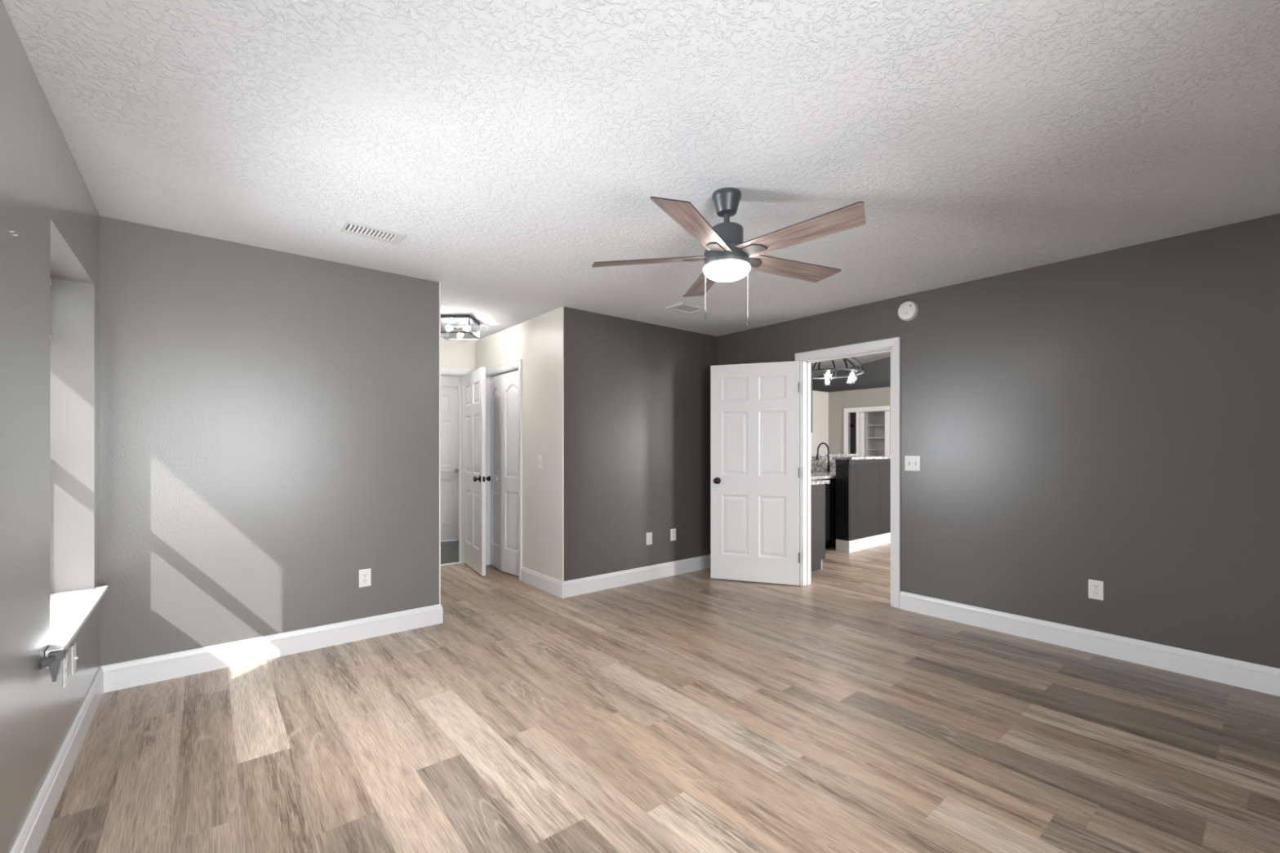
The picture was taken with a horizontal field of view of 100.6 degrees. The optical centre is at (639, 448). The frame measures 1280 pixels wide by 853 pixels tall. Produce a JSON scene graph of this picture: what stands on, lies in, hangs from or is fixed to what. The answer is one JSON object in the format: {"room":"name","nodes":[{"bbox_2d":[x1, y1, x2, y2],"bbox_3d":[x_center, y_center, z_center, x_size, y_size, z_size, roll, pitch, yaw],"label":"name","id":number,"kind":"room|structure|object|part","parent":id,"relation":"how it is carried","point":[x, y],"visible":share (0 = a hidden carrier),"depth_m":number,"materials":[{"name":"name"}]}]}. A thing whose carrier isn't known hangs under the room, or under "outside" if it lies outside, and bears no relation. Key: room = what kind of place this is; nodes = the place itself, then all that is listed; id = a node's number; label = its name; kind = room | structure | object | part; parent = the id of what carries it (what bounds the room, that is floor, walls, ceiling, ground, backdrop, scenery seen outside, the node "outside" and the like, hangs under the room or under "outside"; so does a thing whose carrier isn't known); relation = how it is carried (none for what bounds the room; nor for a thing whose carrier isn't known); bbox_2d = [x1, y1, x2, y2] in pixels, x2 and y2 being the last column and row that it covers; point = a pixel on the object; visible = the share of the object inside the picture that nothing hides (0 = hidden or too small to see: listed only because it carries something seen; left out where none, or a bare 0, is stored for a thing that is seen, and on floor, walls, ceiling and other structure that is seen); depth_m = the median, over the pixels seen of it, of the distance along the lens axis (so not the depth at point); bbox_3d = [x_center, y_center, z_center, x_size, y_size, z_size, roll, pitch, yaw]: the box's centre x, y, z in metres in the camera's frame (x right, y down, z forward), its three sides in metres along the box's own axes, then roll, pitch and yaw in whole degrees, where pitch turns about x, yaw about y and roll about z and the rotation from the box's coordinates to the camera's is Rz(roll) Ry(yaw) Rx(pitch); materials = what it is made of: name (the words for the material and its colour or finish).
{"room":"empty bedroom","nodes":[
{"label":"empty bedroom","id":0,"kind":"room"},
{"bbox_2d":[0,0,99,852],"bbox_3d":[-1.385,0.030,0.874,0.203,2.440,4.847,0,0,-39],"label":"wall","id":1,"kind":"structure","parent":0,"point":[50,271],"depth_m":1.75,"materials":[{"name":"grey paint"}]},
{"bbox_2d":[9,666,103,852],"bbox_3d":[-1.300,1.182,0.944,0.016,0.136,4.607,0,0,-39],"label":"baseboard","id":2,"kind":"structure","parent":1,"relation":"attached to","point":[30,837],"depth_m":1.89,"materials":[{"name":"white wood"}]},
{"bbox_2d":[62,652,68,688],"bbox_3d":[-2.203,0.850,2.041,0.008,0.116,0.072,0,0,-39],"label":"wall outlet","id":3,"kind":"object","parent":1,"relation":"attached to","point":[65,661],"visible":0.91,"depth_m":2.03,"materials":[{"name":"white plastic"}]},
{"bbox_2d":[71,641,78,675],"bbox_3d":[-2.302,0.855,2.168,0.015,0.116,0.072,0,0,-39],"label":"plate","id":4,"kind":"object","parent":1,"relation":"attached to","point":[73,657],"visible":1,"depth_m":2.15,"materials":[{"name":"white plastic"}]},
{"bbox_3d":[-2.306,0.855,2.165,0.005,0.116,0.072,0,0,-39],"label":"plate","id":5,"kind":"part","parent":4,"relation":"part of","materials":[{"name":"white plastic"}]},
{"bbox_2d":[44,585,108,668],"bbox_3d":[-2.388,0.712,2.152,0.228,0.066,1.075,0,0,-39],"label":"window sill","id":6,"kind":"structure","parent":1,"relation":"attached to","point":[69,611],"depth_m":2.20,"materials":[{"name":"white wood"}]},
{"bbox_2d":[39,648,65,681],"bbox_3d":[-1.956,0.732,1.766,0.042,0.097,0.099,0,0,-22],"label":"bracket","id":7,"kind":"object","parent":6,"relation":"attached to","point":[53,660],"visible":0.98,"depth_m":1.78,"materials":[{"name":"grey plastic"}]},
{"bbox_3d":[-1.951,0.703,1.750,0.032,0.028,0.062,0,0,-11],"label":"post","id":8,"kind":"part","parent":7,"relation":"part of","materials":[{"name":"grey plastic"}]},
{"bbox_2d":[99,216,716,666],"bbox_3d":[-1.012,0.030,4.233,4.627,2.440,0.120,0,0,-39],"label":"wall","id":9,"kind":"structure","parent":0,"point":[269,419],"depth_m":3.27,"materials":[{"name":"grey paint"}]},
{"bbox_2d":[101,604,443,693],"bbox_3d":[-2.087,1.182,3.265,1.736,0.136,0.016,0,0,-39],"label":"baseboard","id":10,"kind":"structure","parent":9,"relation":"attached to","point":[126,674],"depth_m":3.13,"materials":[{"name":"white wood"}]},
{"bbox_2d":[359,568,370,587],"bbox_3d":[-1.809,0.851,3.498,0.072,0.116,0.008,0,0,-39],"label":"wall outlet","id":11,"kind":"object","parent":9,"relation":"attached to","point":[364,574],"visible":1,"depth_m":3.50,"materials":[{"name":"white plastic"}]},
{"bbox_2d":[362,573,368,577],"bbox_3d":[-1.808,0.832,3.496,0.033,0.027,0.002,0,0,-39],"label":"receptacle","id":12,"kind":"object","parent":11,"relation":"attached to","point":[364,575],"depth_m":3.50,"materials":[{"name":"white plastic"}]},
{"bbox_2d":[362,578,368,582],"bbox_3d":[-1.808,0.871,3.496,0.033,0.027,0.002,0,0,-39],"label":"receptacle","id":13,"kind":"object","parent":11,"relation":"attached to","point":[364,580],"depth_m":3.50,"materials":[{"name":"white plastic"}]},
{"bbox_2d":[439,282,440,604],"bbox_3d":[-1.437,-0.037,3.813,0.010,2.305,0.012,0,0,-39],"label":"trim","id":14,"kind":"structure","parent":9,"relation":"attached to","point":[439,282],"depth_m":3.81,"materials":[{"name":"paint"}]},
{"bbox_2d":[562,554,711,598],"bbox_3d":[0.085,1.182,5.041,1.906,0.136,0.016,0,0,-39],"label":"baseboard","id":15,"kind":"structure","parent":9,"relation":"attached to","point":[575,587],"depth_m":4.91,"materials":[{"name":"white wood"}]},
{"bbox_2d":[646,532,652,545],"bbox_3d":[0.090,0.856,5.047,0.072,0.116,0.015,0,0,-39],"label":"plate","id":16,"kind":"object","parent":9,"relation":"attached to","point":[649,535],"visible":1,"depth_m":5.05,"materials":[{"name":"white plastic"}]},
{"bbox_2d":[670,528,675,541],"bbox_3d":[0.329,0.850,5.247,0.072,0.116,0.008,0,0,-39],"label":"wall outlet","id":17,"kind":"object","parent":9,"relation":"attached to","point":[673,531],"visible":1,"depth_m":5.24,"materials":[{"name":"white plastic"}]},
{"bbox_2d":[440,539,458,564],"bbox_3d":[-2.502,1.250,6.377,1.900,0.005,1.560,0,0,-39],"label":"floor tile","id":18,"kind":"structure","parent":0,"point":[449,548],"depth_m":6.45,"materials":[{"name":"tile"}]},
{"bbox_2d":[440,337,475,372],"bbox_3d":[-2.027,0.030,5.822,1.867,2.440,0.120,0,0,-39],"label":"wall","id":19,"kind":"structure","parent":0,"point":[455,353],"depth_m":5.79,"materials":[{"name":"beige paint"}]},
{"bbox_2d":[440,561,464,565],"bbox_3d":[-2.252,1.246,5.573,0.830,0.009,0.060,0,0,-39],"label":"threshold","id":20,"kind":"structure","parent":19,"relation":"attached to","point":[457,562],"depth_m":5.73,"materials":[{"name":"white wood"}]},
{"bbox_2d":[440,366,470,561],"bbox_3d":[-2.275,0.188,5.609,0.942,2.120,0.140,0,0,-39],"label":"door frame","id":21,"kind":"structure","parent":19,"relation":"in","point":[459,373],"depth_m":5.85,"materials":[{"name":"white wood"}]},
{"bbox_2d":[462,367,490,576],"bbox_3d":[-1.720,0.223,5.502,0.166,2.030,0.776,0,0,-31],"label":"door","id":22,"kind":"structure","parent":21,"relation":"attached to","point":[474,478],"depth_m":5.41,"materials":[{"name":"white wood"}]},
{"bbox_3d":[-1.596,0.298,5.201,0.065,0.064,0.064,0,0,-31],"label":"knob","id":23,"kind":"part","parent":22,"relation":"part of","materials":[{"name":"black metal"}]},
{"bbox_3d":[-1.510,0.298,5.253,0.065,0.064,0.064,0,0,-31],"label":"knob","id":24,"kind":"part","parent":22,"relation":"part of","materials":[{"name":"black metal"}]},
{"bbox_2d":[475,306,573,581],"bbox_3d":[-1.196,0.030,5.214,0.110,2.440,1.873,0,0,-39],"label":"wall","id":25,"kind":"structure","parent":0,"point":[537,341],"depth_m":4.67,"materials":[{"name":"beige paint"}]},
{"bbox_2d":[489,371,518,576],"bbox_3d":[-1.380,0.243,5.389,0.107,1.990,0.769,0,0,-39],"label":"door","id":26,"kind":"structure","parent":25,"relation":"in","point":[504,388],"depth_m":5.33,"materials":[{"name":"white wood"}]},
{"bbox_3d":[-1.490,0.243,5.547,0.032,1.990,0.385,0,0,-33],"label":"panel","id":27,"kind":"part","parent":26,"relation":"part of","materials":[{"name":"white wood"}]},
{"bbox_3d":[-1.248,0.243,5.248,0.383,1.990,0.032,0,0,45],"label":"panel","id":28,"kind":"part","parent":26,"relation":"part of","materials":[{"name":"white wood"}]},
{"bbox_2d":[485,359,522,580],"bbox_3d":[-1.365,0.204,5.408,0.130,2.088,0.910,0,0,-39],"label":"door frame","id":29,"kind":"structure","parent":25,"relation":"in","point":[517,366],"depth_m":5.24,"materials":[{"name":"white wood"}]},
{"bbox_2d":[537,455,542,468],"bbox_3d":[-0.898,0.120,4.750,0.016,0.116,0.072,0,0,-39],"label":"light switch","id":30,"kind":"object","parent":25,"relation":"attached to","point":[540,457],"visible":1,"depth_m":4.75,"materials":[{"name":"white plastic"}]},
{"bbox_2d":[520,566,562,598],"bbox_3d":[-0.878,1.182,4.726,0.016,0.136,0.748,0,0,-39],"label":"baseboard","id":31,"kind":"structure","parent":25,"relation":"attached to","point":[553,586],"depth_m":4.69,"materials":[{"name":"white wood"}]},
{"bbox_2d":[562,306,564,581],"bbox_3d":[-0.646,-0.037,4.457,0.012,2.305,0.012,0,0,-39],"label":"trim","id":32,"kind":"structure","parent":25,"relation":"attached to","point":[562,306],"depth_m":4.45,"materials":[{"name":"paint"}]},
{"bbox_2d":[2,0,1279,341],"bbox_3d":[-0.748,-1.250,3.639,4.970,0.120,8.320,0,0,-39],"label":"ceiling","id":33,"kind":"structure","parent":0,"point":[516,148],"depth_m":1.97,"materials":[{"name":"white paint"}]},
{"bbox_2d":[338,220,405,244],"bbox_3d":[-1.472,-1.185,2.930,0.300,0.010,0.170,0,0,-39],"label":"ceiling vent","id":34,"kind":"object","parent":33,"relation":"in","point":[348,227],"visible":1,"depth_m":2.92,"materials":[{"name":"white metal"}]},
{"bbox_2d":[440,315,479,339],"bbox_3d":[-1.671,-1.110,4.886,0.310,0.160,0.310,0,0,0],"label":"flush ceiling light","id":35,"kind":"object","parent":33,"relation":"attached to","point":[467,321],"visible":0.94,"depth_m":4.86,"materials":[{"name":"black metal"}]},
{"bbox_3d":[-1.752,-1.105,4.886,0.063,0.056,0.056,0,0,0],"label":"bulb","id":36,"kind":"part","parent":35,"relation":"part of","materials":[{"name":"white glass"}]},
{"bbox_3d":[-1.589,-1.105,4.886,0.063,0.056,0.056,0,0,0],"label":"bulb","id":37,"kind":"part","parent":35,"relation":"part of","materials":[{"name":"white glass"}]},
{"bbox_2d":[666,302,706,314],"bbox_3d":[0.393,-1.182,4.492,0.296,0.016,0.200,0,0,-39],"label":"ceiling vent","id":38,"kind":"object","parent":33,"relation":"in","point":[682,307],"visible":1,"depth_m":4.48,"materials":[{"name":"white metal"}]},
{"bbox_2d":[591,187,866,326],"bbox_3d":[0.438,-0.881,2.449,1.275,0.618,1.236,0,0,-39],"label":"ceiling fan","id":39,"kind":"object","parent":33,"relation":"hanging from","point":[726,258],"visible":1,"depth_m":2.40,"materials":[{"name":"brown wood"}]},
{"bbox_3d":[0.040,-0.898,2.553,0.592,0.035,0.140,0,0,10],"label":"blade","id":40,"kind":"part","parent":39,"relation":"part of","materials":[{"name":"brown wood"}]},
{"bbox_3d":[0.233,-0.898,2.161,0.140,0.035,0.592,0,0,28],"label":"blade","id":41,"kind":"part","parent":39,"relation":"part of","materials":[{"name":"brown wood"}]},
{"bbox_3d":[0.353,-0.898,2.857,0.140,0.035,0.592,0,0,-8],"label":"blade","id":42,"kind":"part","parent":39,"relation":"part of","materials":[{"name":"brown wood"}]},
{"bbox_3d":[0.406,-0.819,2.489,0.217,0.057,0.217,0,0,-39],"label":"lamp shade","id":43,"kind":"part","parent":39,"relation":"part of","materials":[{"name":"white glass"}]},
{"bbox_3d":[0.739,-0.898,2.653,0.592,0.035,0.140,0,0,-26],"label":"blade","id":44,"kind":"part","parent":39,"relation":"part of","materials":[{"name":"brown wood"}]},
{"bbox_3d":[0.664,-0.898,2.223,0.140,0.035,0.592,0,0,-44],"label":"blade","id":45,"kind":"part","parent":39,"relation":"part of","materials":[{"name":"brown wood"}]},
{"bbox_2d":[37,542,1279,852],"bbox_3d":[2.256,1.250,5.594,12.172,0.001,10.004,0,0,-39],"label":"floor","id":46,"kind":"structure","parent":0,"point":[693,712],"depth_m":2.27,"materials":[{"name":"brown wood"}]},
{"bbox_2d":[810,484,825,572],"bbox_3d":[1.536,0.809,5.513,0.697,0.882,0.450,0,0,-39],"label":"base cabinet","id":47,"kind":"object","parent":46,"relation":"on","point":[817,491],"visible":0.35,"depth_m":5.46,"materials":[{"name":"grey paint"}]},
{"bbox_2d":[810,479,829,484],"bbox_3d":[1.557,0.350,5.510,0.723,0.036,0.470,0,0,-39],"label":"countertop","id":48,"kind":"structure","parent":47,"relation":"on","point":[813,482],"depth_m":5.46,"materials":[{"name":"grey stone"}]},
{"bbox_2d":[815,478,835,548],"bbox_3d":[2.207,0.809,6.843,3.400,0.882,0.600,0,0,-39],"label":"base cabinet","id":49,"kind":"object","parent":46,"relation":"on","point":[830,489],"visible":0.13,"depth_m":6.59,"materials":[{"name":"black paint"}]},
{"bbox_2d":[810,471,835,479],"bbox_3d":[2.220,0.350,6.831,3.415,0.036,0.635,0,0,-39],"label":"countertop","id":50,"kind":"structure","parent":49,"relation":"on","point":[818,475],"depth_m":6.55,"materials":[{"name":"grey stone"}]},
{"bbox_2d":[815,442,835,472],"bbox_3d":[2.592,0.124,7.430,0.364,0.416,0.056,0,0,-29],"label":"kitchen faucet","id":51,"kind":"object","parent":50,"relation":"on","point":[821,443],"visible":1,"depth_m":7.44,"materials":[{"name":"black metal"}]},
{"bbox_3d":[2.555,0.124,7.410,0.261,0.416,0.056,0,0,-29],"label":"spout","id":52,"kind":"part","parent":51,"relation":"part of","materials":[{"name":"black metal"}]},
{"bbox_3d":[2.166,0.755,6.434,0.540,0.750,0.019,0,0,-39],"label":"door","id":53,"kind":"part","parent":49,"relation":"part of","materials":[{"name":"black paint"}]},
{"bbox_3d":[2.599,0.755,6.789,0.540,0.750,0.019,0,0,-39],"label":"door","id":54,"kind":"part","parent":49,"relation":"part of","materials":[{"name":"black paint"}]},
{"bbox_2d":[835,458,890,552],"bbox_3d":[3.188,0.693,7.045,1.918,1.115,0.190,0,0,-39],"label":"bar","id":55,"kind":"object","parent":46,"relation":"on","point":[863,486],"visible":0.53,"depth_m":6.57,"materials":[{"name":"grey paint"}]},
{"bbox_2d":[831,455,890,459],"bbox_3d":[3.191,0.118,7.041,1.945,0.032,0.260,0,0,-39],"label":"countertop","id":56,"kind":"structure","parent":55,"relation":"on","point":[883,456],"depth_m":6.58,"materials":[{"name":"grey stone"}]},
{"bbox_3d":[3.191,0.165,7.047,1.912,0.060,0.190,0,0,-39],"label":"bar trim","id":57,"kind":"part","parent":55,"relation":"part of","materials":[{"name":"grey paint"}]},
{"bbox_3d":[3.192,1.180,7.040,1.918,0.140,0.178,0,0,-39],"label":"bar baseboard","id":58,"kind":"part","parent":55,"relation":"part of","materials":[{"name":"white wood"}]},
{"bbox_2d":[866,411,884,456],"bbox_3d":[4.967,0.190,10.883,0.470,2.120,0.600,0,0,-39],"label":"pantry shelving","id":59,"kind":"object","parent":46,"relation":"on","point":[875,421],"visible":0.22,"depth_m":11.13,"materials":[{"name":"white wood"}]},
{"bbox_3d":[5.006,-0.480,10.915,0.330,0.020,0.559,0,0,-39],"label":"shelf","id":60,"kind":"part","parent":59,"relation":"part of","materials":[{"name":"white wood"}]},
{"bbox_2d":[810,390,828,453],"bbox_3d":[1.681,0.020,9.578,6.070,2.460,0.100,0,0,-39],"label":"wall","id":61,"kind":"structure","parent":0,"point":[820,433],"depth_m":11.26,"materials":[{"name":"beige paint"}]},
{"bbox_2d":[812,356,890,392],"bbox_3d":[6.567,-1.000,9.860,0.150,4.500,11.250,0,0,-39],"label":"wall","id":62,"kind":"structure","parent":0,"point":[877,374],"depth_m":11.77,"materials":[{"name":"grey paint"}]},
{"bbox_2d":[812,351,890,377],"bbox_3d":[3.888,-2.276,7.669,7.070,1.658,11.250,0,0,-39],"label":"vault","id":63,"kind":"object","parent":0,"point":[839,363],"depth_m":11.46,"materials":[{"name":"grey paint"}]},
{"bbox_2d":[812,357,864,384],"bbox_3d":[2.579,-1.514,7.303,0.926,1.228,0.926,0,0,34],"label":"chandelier","id":64,"kind":"object","parent":63,"relation":"hanging from","point":[851,375],"visible":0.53,"depth_m":7.08,"materials":[{"name":"black metal"}]},
{"bbox_2d":[828,386,890,456],"bbox_3d":[6.697,0.020,8.319,0.100,2.460,8.400,0,0,-39],"label":"wall","id":65,"kind":"structure","parent":0,"point":[877,397],"depth_m":11.14,"materials":[{"name":"beige paint"}]},
{"bbox_2d":[849,412,856,453],"bbox_3d":[4.495,0.240,11.098,0.100,2.000,0.250,0,0,-39],"label":"door","id":66,"kind":"structure","parent":65,"relation":"in","point":[853,415],"depth_m":11.15,"materials":[{"name":"black paint"}]},
{"bbox_2d":[844,405,889,456],"bbox_3d":[4.587,0.205,10.795,0.030,2.090,0.955,0,0,-39],"label":"trim","id":67,"kind":"structure","parent":65,"relation":"attached to","point":[860,415],"depth_m":10.86,"materials":[{"name":"white wood"}]},
{"bbox_2d":[716,213,1279,668],"bbox_3d":[0.700,-1.000,5.889,0.120,4.500,9.970,0,0,-39],"label":"wall","id":68,"kind":"structure","parent":0,"point":[1112,417],"depth_m":3.22,"materials":[{"name":"charcoal gray paint"}]},
{"bbox_2d":[810,363,812,432],"bbox_3d":[1.314,-0.658,5.590,0.452,1.000,0.850,0,0,-39],"label":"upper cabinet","id":69,"kind":"object","parent":68,"relation":"attached to","point":[811,363],"visible":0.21,"depth_m":5.39,"materials":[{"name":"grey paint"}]},
{"bbox_3d":[1.481,-0.658,5.726,0.021,0.990,0.840,0,0,-39],"label":"cabinet door","id":70,"kind":"part","parent":69,"relation":"part of","materials":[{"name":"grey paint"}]},
{"bbox_2d":[795,337,900,608],"bbox_3d":[1.777,0.188,4.560,0.140,2.120,0.952,0,0,-39],"label":"door frame","id":71,"kind":"structure","parent":68,"relation":"in","point":[892,345],"depth_m":4.49,"materials":[{"name":"white wood"}]},
{"bbox_2d":[711,360,799,585],"bbox_3d":[1.067,0.223,4.961,0.820,2.030,0.166,0,0,20],"label":"door","id":72,"kind":"structure","parent":71,"relation":"attached to","point":[755,469],"depth_m":4.94,"materials":[{"name":"white wood"}]},
{"bbox_3d":[0.725,0.306,5.032,0.064,0.064,0.065,0,0,20],"label":"knob","id":73,"kind":"part","parent":72,"relation":"part of","materials":[{"name":"black metal"}]},
{"bbox_2d":[897,301,918,320],"bbox_3d":[2.061,-1.060,4.096,0.043,0.150,0.150,0,0,-39],"label":"smoke detector","id":74,"kind":"object","parent":68,"relation":"attached to","point":[907,311],"visible":1,"depth_m":4.08,"materials":[{"name":"white plastic"}]},
{"bbox_2d":[905,455,920,471],"bbox_3d":[2.090,0.114,4.081,0.017,0.116,0.116,0,0,-39],"label":"light switch","id":75,"kind":"object","parent":68,"relation":"attached to","point":[913,463],"visible":1,"depth_m":4.08,"materials":[{"name":"white plastic"}]},
{"bbox_2d":[899,591,1279,696],"bbox_3d":[2.880,1.182,3.116,0.016,0.136,2.678,0,0,-39],"label":"baseboard","id":76,"kind":"structure","parent":68,"relation":"attached to","point":[1247,675],"depth_m":3.19,"materials":[{"name":"white wood"}]},
{"bbox_2d":[1088,579,1103,600],"bbox_3d":[2.781,0.862,3.243,0.008,0.116,0.072,0,0,-39],"label":"wall outlet","id":77,"kind":"object","parent":68,"relation":"attached to","point":[1095,588],"visible":1,"depth_m":3.24,"materials":[{"name":"white plastic"}]},
{"bbox_2d":[1092,584,1099,589],"bbox_3d":[2.779,0.843,3.242,0.002,0.027,0.033,0,0,-39],"label":"receptacle","id":78,"kind":"object","parent":77,"relation":"attached to","point":[1094,586],"depth_m":3.24,"materials":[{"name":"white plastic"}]},
{"bbox_2d":[1092,590,1099,595],"bbox_3d":[2.779,0.881,3.242,0.002,0.027,0.033,0,0,-39],"label":"receptacle","id":79,"kind":"object","parent":77,"relation":"attached to","point":[1095,593],"depth_m":3.24,"materials":[{"name":"white plastic"}]},
{"bbox_3d":[-2.952,0.030,6.926,1.900,2.440,0.140,0,0,-39],"label":"wall","id":80,"kind":"structure","parent":0,"visible":0},
{"bbox_2d":[440,386,458,541],"bbox_3d":[-2.787,0.203,7.033,0.780,2.070,0.036,0,0,-39],"label":"door","id":81,"kind":"structure","parent":80,"relation":"in","point":[449,395],"depth_m":7.19,"materials":[{"name":"white wood"}]},
{"bbox_2d":[440,468,458,472],"bbox_3d":[-2.756,0.300,6.988,0.744,0.048,0.072,0,0,-39],"label":"towel bar","id":82,"kind":"object","parent":81,"relation":"attached to","point":[455,470],"visible":0.44,"depth_m":7.15,"materials":[{"name":"silver metal"}]},
{"bbox_3d":[-2.744,0.300,6.973,0.720,0.022,0.022,0,0,-39],"label":"rail","id":83,"kind":"part","parent":82,"relation":"part of","materials":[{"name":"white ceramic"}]},
{"bbox_2d":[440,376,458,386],"bbox_3d":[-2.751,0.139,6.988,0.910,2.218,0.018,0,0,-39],"label":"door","id":84,"kind":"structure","parent":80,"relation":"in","point":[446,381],"depth_m":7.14,"materials":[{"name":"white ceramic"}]},
{"bbox_3d":[1.960,0.683,7.145,3.420,1.135,0.100,0,0,-39],"label":"wall","id":85,"kind":"structure","parent":0,"visible":0},
{"bbox_2d":[810,456,838,472],"bbox_3d":[2.007,0.242,7.090,3.415,0.252,0.036,0,0,-39],"label":"backsplash","id":86,"kind":"structure","parent":85,"relation":"attached to","point":[820,465],"depth_m":7.53,"materials":[{"name":"grey stone"}]},
{"bbox_2d":[810,453,857,457],"bbox_3d":[1.927,0.099,7.189,3.415,0.033,0.310,0,0,-39],"label":"bar","id":87,"kind":"object","parent":85,"relation":"on","point":[811,455],"visible":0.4,"depth_m":7.72,"materials":[{"name":"grey stone"}]}
]}

